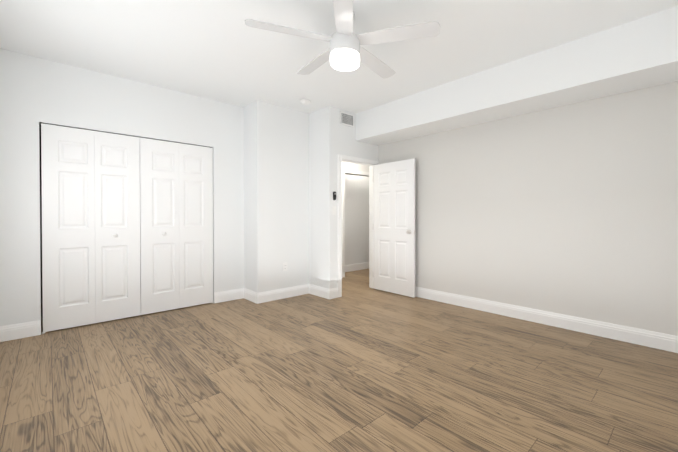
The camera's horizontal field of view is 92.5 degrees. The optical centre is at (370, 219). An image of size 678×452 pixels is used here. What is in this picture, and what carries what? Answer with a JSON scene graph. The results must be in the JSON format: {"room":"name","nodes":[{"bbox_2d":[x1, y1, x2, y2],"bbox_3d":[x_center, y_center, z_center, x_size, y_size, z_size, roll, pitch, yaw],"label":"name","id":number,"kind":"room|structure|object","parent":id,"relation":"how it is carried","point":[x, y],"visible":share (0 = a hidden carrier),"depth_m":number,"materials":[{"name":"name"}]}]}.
{"room":"empty bedroom","nodes":[
{"label":"empty bedroom","id":0,"kind":"room"},
{"bbox_2d":[39,124,42,317],"bbox_3d":[-2.940,-0.232,3.999,2.196,2.666,0.670,0,1,-45],"label":"door frame","id":1,"kind":"structure","parent":0,"point":[41,221],"depth_m":3.64,"materials":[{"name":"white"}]},
{"bbox_2d":[0,48,243,325],"bbox_3d":[-2.673,-0.229,3.707,2.436,2.666,0.120,0,1,-45],"label":"wall","id":2,"kind":"structure","parent":0,"point":[35,91],"depth_m":3.29,"materials":[{"name":"white paint"}]},
{"bbox_2d":[0,320,40,341],"bbox_3d":[-3.280,1.040,3.018,0.287,0.140,0.014,0,1,-45],"label":"baseboard","id":3,"kind":"structure","parent":2,"relation":"attached to","point":[33,328],"depth_m":3.02,"materials":[{"name":"white paint"}]},
{"bbox_2d":[40,122,212,147],"bbox_3d":[-2.642,-0.946,3.694,1.588,0.005,0.018,0,1,-45],"label":"trim","id":4,"kind":"structure","parent":2,"relation":"attached to","point":[124,134],"depth_m":3.58,"materials":[{"name":"grey"}]},
{"bbox_2d":[41,123,212,333],"bbox_3d":[-2.623,0.083,3.684,1.584,2.042,0.078,0,1,-45],"label":"bifold closet doors","id":5,"kind":"structure","parent":2,"relation":"in","point":[127,226],"depth_m":3.57,"materials":[{"name":"white paint"}]},
{"bbox_2d":[214,288,243,302],"bbox_3d":[-1.907,1.028,4.389,0.403,0.140,0.014,0,1,-45],"label":"baseboard","id":6,"kind":"structure","parent":2,"relation":"attached to","point":[235,294],"depth_m":4.37,"materials":[{"name":"white paint"}]},
{"bbox_2d":[244,100,308,292],"bbox_3d":[-1.339,-0.238,4.750,0.925,2.666,0.530,0,1,-45],"label":"wall","id":7,"kind":"structure","parent":0,"point":[276,187],"depth_m":4.45,"materials":[{"name":"white paint"}]},
{"bbox_2d":[244,288,255,302],"bbox_3d":[-1.630,1.028,4.387,0.014,0.140,0.360,0,1,-45],"label":"baseboard","id":8,"kind":"structure","parent":7,"relation":"attached to","point":[250,295],"depth_m":4.39,"materials":[{"name":"white paint"}]},
{"bbox_2d":[256,284,307,303],"bbox_3d":[-1.195,1.027,4.521,0.819,0.140,0.014,0,1,-45],"label":"baseboard","id":9,"kind":"structure","parent":7,"relation":"attached to","point":[261,297],"depth_m":4.47,"materials":[{"name":"white paint"}]},
{"bbox_2d":[309,106,335,288],"bbox_3d":[-0.694,-0.237,4.673,0.120,2.666,0.490,0,1,-45],"label":"wall","id":10,"kind":"structure","parent":0,"point":[322,202],"depth_m":4.57,"materials":[{"name":"white paint"}]},
{"bbox_2d":[308,284,331,298],"bbox_3d":[-0.714,1.026,4.630,0.043,0.140,0.471,0,1,-45],"label":"baseboard","id":11,"kind":"structure","parent":10,"relation":"attached to","point":[319,291],"depth_m":4.61,"materials":[{"name":"white paint"}]},
{"bbox_2d":[0,269,677,451],"bbox_3d":[0.295,1.126,4.050,7.105,0.050,6.940,0,1,-45],"label":"floor","id":12,"kind":"structure","parent":0,"point":[360,365],"depth_m":2.20,"materials":[{"name":"laminate"}]},
{"bbox_2d":[0,0,677,113],"bbox_3d":[0.295,-1.590,4.027,7.105,0.050,6.940,0,1,-45],"label":"ceiling","id":13,"kind":"structure","parent":0,"point":[219,50],"depth_m":2.79,"materials":[{"name":"white paint"}]},
{"bbox_2d":[300,99,310,104],"bbox_3d":[-0.855,-1.546,4.263,0.136,0.042,0.136,0,1,-45],"label":"smoke detector","id":14,"kind":"object","parent":13,"relation":"attached to","point":[305,101],"visible":1,"depth_m":4.22,"materials":[{"name":"white plastic"}]},
{"bbox_2d":[245,0,439,78],"bbox_3d":[-0.205,-1.355,2.481,1.346,0.392,1.327,0,1,-45],"label":"ceiling fan","id":15,"kind":"object","parent":13,"relation":"hanging from","point":[345,51],"visible":1,"depth_m":2.34,"materials":[{"name":"white plastic"}]},
{"bbox_2d":[356,6,677,145],"bbox_3d":[1.456,-1.361,3.459,0.483,0.398,4.253,0,1,-45],"label":"soffit","id":16,"kind":"structure","parent":13,"relation":"attached to","point":[640,53],"depth_m":3.03,"materials":[{"name":"white paint"}]},
{"bbox_2d":[342,162,368,264],"bbox_3d":[-0.036,-0.254,6.647,3.600,2.666,0.120,0,1,-45],"label":"wall","id":17,"kind":"structure","parent":0,"point":[356,218],"depth_m":6.32,"materials":[{"name":"white paint"}]},
{"bbox_2d":[342,169,368,277],"bbox_3d":[-0.078,0.063,6.793,3.744,2.033,0.418,0,1,-45],"label":"trim","id":18,"kind":"structure","parent":17,"relation":"attached to","point":[353,267],"depth_m":6.09,"materials":[{"name":"white paint"}]},
{"bbox_2d":[336,108,377,287],"bbox_3d":[-0.177,-0.239,4.928,0.972,2.666,0.120,0,1,-45],"label":"wall","id":19,"kind":"structure","parent":0,"point":[347,144],"depth_m":4.67,"materials":[{"name":"white paint"}]},
{"bbox_2d":[340,111,353,126],"bbox_3d":[-0.334,-1.449,4.669,0.260,0.180,0.010,0,1,-45],"label":"air vent","id":20,"kind":"object","parent":19,"relation":"in","point":[346,119],"visible":1,"depth_m":4.66,"materials":[{"name":"white metal"}]},
{"bbox_2d":[338,154,378,296],"bbox_3d":[-0.212,0.085,4.893,0.824,2.021,0.160,0,1,-45],"label":"door frame","id":21,"kind":"structure","parent":19,"relation":"attached to","point":[350,158],"depth_m":4.75,"materials":[{"name":"white paint"}]},
{"bbox_2d":[373,159,414,297],"bbox_3d":[0.319,0.115,4.785,0.147,1.935,0.812,0,1,-45],"label":"bedroom door","id":22,"kind":"structure","parent":19,"relation":"in","point":[393,227],"depth_m":4.75,"materials":[{"name":"white paint"}]},
{"bbox_2d":[378,81,677,335],"bbox_3d":[1.712,-0.229,3.639,0.120,2.666,4.373,0,1,-45],"label":"wall","id":23,"kind":"structure","parent":0,"point":[570,209],"depth_m":3.31,"materials":[{"name":"paint"}]},
{"bbox_2d":[415,286,677,352],"bbox_3d":[1.623,1.034,3.645,0.014,0.140,4.253,0,1,-45],"label":"baseboard","id":24,"kind":"structure","parent":23,"relation":"attached to","point":[657,340],"depth_m":3.29,"materials":[{"name":"white paint"}]}
]}

